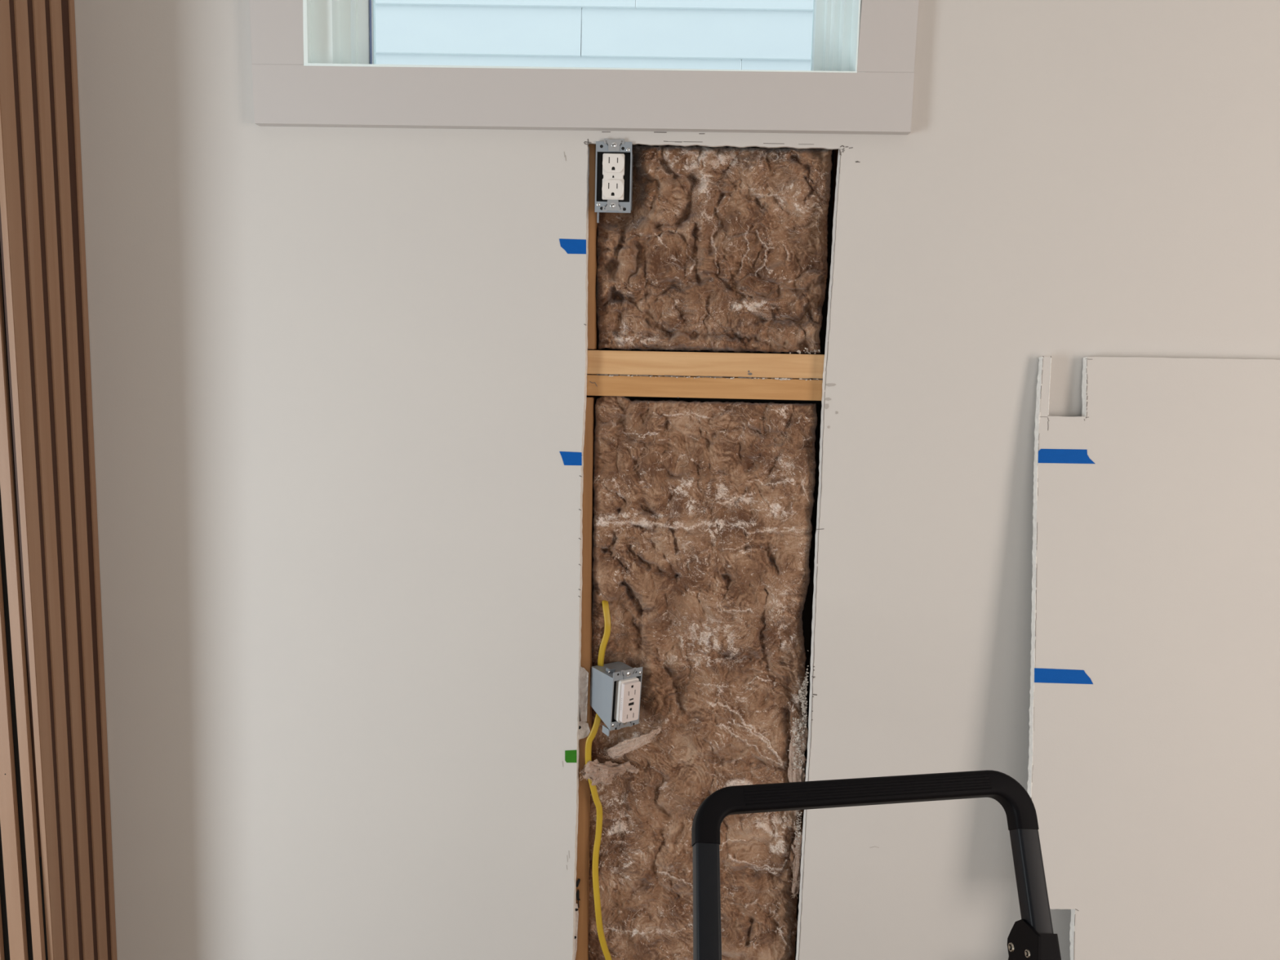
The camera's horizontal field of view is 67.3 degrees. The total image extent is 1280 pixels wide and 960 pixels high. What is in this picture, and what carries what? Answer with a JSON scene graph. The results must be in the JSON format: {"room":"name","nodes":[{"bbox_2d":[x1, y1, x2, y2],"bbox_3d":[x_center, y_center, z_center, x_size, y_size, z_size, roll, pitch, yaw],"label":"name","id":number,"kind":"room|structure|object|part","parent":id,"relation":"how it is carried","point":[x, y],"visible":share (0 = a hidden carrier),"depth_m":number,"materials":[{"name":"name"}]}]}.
{"room":"room under renovation","nodes":[
{"label":"room under renovation","id":0,"kind":"room"},
{"bbox_2d":[74,0,1279,959],"bbox_3d":[0.142,-0.134,1.550,5.400,2.600,0.016,1,7,1],"label":"wall","id":1,"kind":"structure","parent":0,"point":[339,375],"depth_m":1.56,"materials":[{"name":"paint"}]},
{"bbox_2d":[559,451,582,465],"bbox_3d":[-0.113,-0.035,1.560,0.037,0.022,0.001,1,7,1],"label":"tape strip","id":2,"kind":"object","parent":1,"relation":"attached to","point":[569,458],"visible":1,"depth_m":1.56,"materials":[{"name":"blue paper"}]},
{"bbox_2d":[564,750,576,762],"bbox_3d":[-0.117,0.466,1.621,0.020,0.023,0.001,1,7,1],"label":"tape strip","id":3,"kind":"object","parent":1,"relation":"attached to","point":[570,755],"visible":1,"depth_m":1.62,"materials":[{"name":"green paper"}]},
{"bbox_2d":[559,238,586,253],"bbox_3d":[-0.106,-0.369,1.520,0.043,0.023,0.001,1,7,1],"label":"tape strip","id":4,"kind":"object","parent":1,"relation":"attached to","point":[570,246],"visible":1,"depth_m":1.52,"materials":[{"name":"blue paper"}]},
{"bbox_2d":[248,0,919,134],"bbox_3d":[-0.084,-0.923,1.501,1.034,0.754,0.134,1,7,1],"label":"window","id":5,"kind":"structure","parent":1,"relation":"in","point":[313,62],"depth_m":1.48,"materials":[{"name":"paint"}]},
{"bbox_3d":[-0.480,-0.927,1.512,0.085,0.566,0.134,1,7,1],"label":"frame","id":6,"kind":"part","parent":5,"relation":"part of","materials":[{"name":"white plastic"}]},
{"bbox_3d":[-0.092,-0.637,1.536,0.870,0.004,0.134,1,7,1],"label":"sill","id":7,"kind":"part","parent":5,"relation":"part of","materials":[{"name":"white plastic"}]},
{"bbox_3d":[0.316,-0.906,1.492,0.063,0.566,0.134,1,7,1],"label":"frame","id":8,"kind":"part","parent":5,"relation":"part of","materials":[{"name":"white plastic"}]},
{"bbox_2d":[575,395,596,959],"bbox_3d":[-0.105,0.559,1.694,0.048,1.408,0.088,1,7,1],"label":"stud","id":9,"kind":"object","parent":1,"relation":"attached to","point":[584,820],"visible":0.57,"depth_m":1.62,"materials":[{"name":"brown wood"}]},
{"bbox_2d":[573,903,578,959],"bbox_3d":[-0.113,0.793,1.675,0.011,0.123,0.004,1,7,1],"label":"scrap","id":10,"kind":"object","parent":9,"relation":"attached to","point":[576,904],"visible":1,"depth_m":1.67,"materials":[{"name":"white"}]},
{"bbox_2d":[576,878,580,907],"bbox_3d":[-0.107,0.717,1.668,0.008,0.056,0.002,1,7,1],"label":"smear","id":11,"kind":"object","parent":9,"relation":"attached to","point":[579,879],"visible":1,"depth_m":1.67,"materials":[{"name":"black"}]},
{"bbox_2d":[579,666,588,721],"bbox_3d":[-0.095,0.361,1.621,0.016,0.098,0.008,1,7,1],"label":"joint","id":12,"kind":"object","parent":9,"relation":"attached to","point":[584,674],"visible":1,"depth_m":1.62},
{"bbox_2d":[578,720,590,739],"bbox_3d":[-0.096,0.425,1.629,0.023,0.038,0.004,1,7,1],"label":"scrap","id":13,"kind":"object","parent":9,"relation":"attached to","point":[584,729],"visible":1,"depth_m":1.63,"materials":[{"name":"white"}]},
{"bbox_2d":[590,661,642,736],"bbox_3d":[-0.038,0.363,1.611,0.058,0.114,0.085,-4,8,-35],"label":"outlet","id":14,"kind":"object","parent":9,"relation":"attached to","point":[615,687],"visible":1,"depth_m":1.58,"materials":[{"name":"grey metal"}]},
{"bbox_2d":[585,713,612,959],"bbox_3d":[-0.060,0.686,1.664,0.075,0.620,0.029,1,7,1],"label":"electrical cable","id":15,"kind":"object","parent":14,"relation":"hanging from","point":[596,725],"visible":0.95,"depth_m":1.65,"materials":[{"name":"yellow plastic"}]},
{"bbox_2d":[577,759,639,785],"bbox_3d":[-0.050,0.495,1.633,0.112,0.048,0.030,1,7,-5],"label":"tuft","id":16,"kind":"object","parent":15,"relation":"on","point":[604,773],"visible":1,"depth_m":1.62,"materials":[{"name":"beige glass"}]},
{"bbox_2d":[597,600,610,666],"bbox_3d":[-0.064,0.246,1.627,0.018,0.143,0.057,0,7,-14],"label":"electrical cable","id":17,"kind":"object","parent":14,"relation":"attached to","point":[606,637],"visible":0.81,"depth_m":1.60,"materials":[{"name":"yellow plastic"}]},
{"bbox_2d":[613,676,639,722],"bbox_3d":[-0.022,0.362,1.590,0.037,0.073,0.018,-4,8,-35],"label":"receptacle","id":18,"kind":"object","parent":14,"relation":"attached to","point":[626,689],"depth_m":1.58,"materials":[{"name":"white plastic"}]},
{"bbox_2d":[586,370,822,400],"bbox_3d":[0.110,-0.161,1.601,0.464,0.048,0.088,1,7,1],"label":"board","id":19,"kind":"object","parent":9,"relation":"on","point":[644,385],"visible":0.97,"depth_m":1.56,"materials":[{"name":"brown wood"}]},
{"bbox_2d":[586,350,824,378],"bbox_3d":[0.110,-0.192,1.597,0.463,0.040,0.088,1,7,1],"label":"board","id":20,"kind":"object","parent":19,"relation":"on","point":[599,362],"visible":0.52,"depth_m":1.55,"materials":[{"name":"brown wood"}]},
{"bbox_2d":[587,143,598,350],"bbox_3d":[-0.089,-0.382,1.580,0.042,0.332,0.088,1,7,1],"label":"stud","id":21,"kind":"object","parent":20,"relation":"on","point":[593,331],"visible":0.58,"depth_m":1.54,"materials":[{"name":"brown wood"}]},
{"bbox_2d":[595,137,633,222],"bbox_3d":[-0.041,-0.470,1.530,0.057,0.128,0.067,1,7,1],"label":"duplex outlet","id":22,"kind":"object","parent":21,"relation":"attached to","point":[614,157],"visible":1,"depth_m":1.50,"materials":[{"name":"grey plastic"}]},
{"bbox_2d":[595,145,832,354],"bbox_3d":[0.119,-0.380,1.569,0.390,0.339,0.087,1,7,1],"label":"insulation batt","id":23,"kind":"object","parent":20,"relation":"on","point":[717,249],"visible":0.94,"depth_m":1.55,"materials":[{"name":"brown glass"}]},
{"bbox_2d":[608,374,818,380],"bbox_3d":[0.119,-0.166,1.555,0.340,0.005,0.001,1,7,1],"label":"gypsum dust","id":24,"kind":"object","parent":19,"relation":"on","point":[781,379],"visible":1,"depth_m":1.55,"materials":[{"name":"white"}]},
{"bbox_2d":[786,347,820,862],"bbox_3d":[0.259,0.220,1.613,0.057,0.876,0.038,1,7,1],"label":"crumbs","id":25,"kind":"object","parent":1,"relation":"attached to","point":[801,695],"visible":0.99,"depth_m":1.62,"materials":[{"name":"white"}]},
{"bbox_2d":[586,144,834,959],"bbox_3d":[0.104,0.288,1.707,0.534,1.723,0.011,1,7,1],"label":"wall","id":26,"kind":"structure","parent":0,"point":[806,618],"depth_m":1.65,"materials":[{"name":"black"}]},
{"bbox_2d":[588,395,817,959],"bbox_3d":[0.098,0.487,1.673,0.396,1.261,0.091,1,7,1],"label":"insulation batt","id":27,"kind":"object","parent":26,"relation":"attached to","point":[702,535],"visible":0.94,"depth_m":1.62,"materials":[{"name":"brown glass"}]},
{"bbox_2d":[604,725,662,759],"bbox_3d":[-0.010,0.446,1.635,0.104,0.065,0.018,1,7,1],"label":"tuft","id":28,"kind":"object","parent":27,"relation":"attached to","point":[624,747],"visible":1,"depth_m":1.63,"materials":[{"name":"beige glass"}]},
{"bbox_2d":[790,829,802,898],"bbox_3d":[0.278,0.668,1.671,0.034,0.139,0.022,1,7,1],"label":"tuft","id":29,"kind":"object","parent":27,"relation":"attached to","point":[797,865],"visible":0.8,"depth_m":1.67,"materials":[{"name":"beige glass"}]},
{"bbox_2d":[787,713,808,782],"bbox_3d":[0.273,0.475,1.643,0.044,0.178,0.024,1,7,1],"label":"tuft","id":30,"kind":"object","parent":27,"relation":"attached to","point":[797,775],"visible":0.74,"depth_m":1.64,"materials":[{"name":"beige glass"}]},
{"bbox_3d":[0.056,1.445,-0.273,5.400,0.100,4.016,1,7,1],"label":"floor","id":31,"kind":"structure","parent":0,"visible":0},
{"bbox_2d":[0,0,117,959],"bbox_3d":[-0.974,-0.150,1.472,0.158,2.596,0.196,1,7,1],"label":"wood panel","id":32,"kind":"object","parent":31,"relation":"on","point":[57,887],"visible":1,"depth_m":1.48,"materials":[{"name":"brown wood"}]},
{"bbox_2d":[831,149,838,242],"bbox_3d":[0.340,0.352,1.657,0.081,1.803,0.088,1,7,1],"label":"stud","id":33,"kind":"object","parent":31,"relation":"on","point":[836,151],"visible":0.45,"depth_m":1.58,"materials":[{"name":"brown wood"}]},
{"bbox_2d":[691,769,1061,959],"bbox_3d":[0.254,0.783,1.137,0.414,0.885,0.689,1,7,1],"label":"step ladder","id":34,"kind":"object","parent":31,"relation":"on","point":[1032,937],"visible":1,"depth_m":1.08,"materials":[{"name":"black plastic"}]},
{"bbox_3d":[0.069,0.498,0.980,0.028,0.203,0.173,1,7,0],"label":"rail","id":35,"kind":"part","parent":34,"relation":"part of","materials":[{"name":"black metal"}]},
{"bbox_3d":[0.427,0.545,1.070,0.012,0.106,0.070,0,7,-11],"label":"hinge plate","id":36,"kind":"part","parent":34,"relation":"part of","materials":[{"name":"black plastic"}]},
{"bbox_3d":[0.444,0.515,1.067,0.028,0.218,0.150,1,7,0],"label":"rail","id":37,"kind":"part","parent":34,"relation":"part of","materials":[{"name":"black metal"}]},
{"bbox_2d":[1026,355,1279,959],"bbox_3d":[0.822,0.498,1.534,0.424,1.378,0.126,1,7,1],"label":"sheet","id":38,"kind":"object","parent":31,"relation":"on","point":[1153,784],"depth_m":1.52,"materials":[{"name":"paint"}]},
{"bbox_3d":[0.671,0.311,1.522,0.094,0.023,0.002,1,7,1],"label":"tape strip","id":39,"kind":"part","parent":38,"relation":"part of","materials":[{"name":"blue paper"}]},
{"bbox_3d":[0.670,-0.037,1.509,0.090,0.023,0.002,1,7,1],"label":"tape strip","id":40,"kind":"part","parent":38,"relation":"part of","materials":[{"name":"blue paper"}]},
{"label":"outside","id":41,"kind":"structure","parent":0,"visible":0},
{"bbox_2d":[375,0,813,71],"bbox_3d":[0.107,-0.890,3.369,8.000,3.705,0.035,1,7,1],"label":"house","id":42,"kind":"structure","parent":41,"point":[686,34],"depth_m":3.29,"materials":[{"name":"paint"}]}
]}

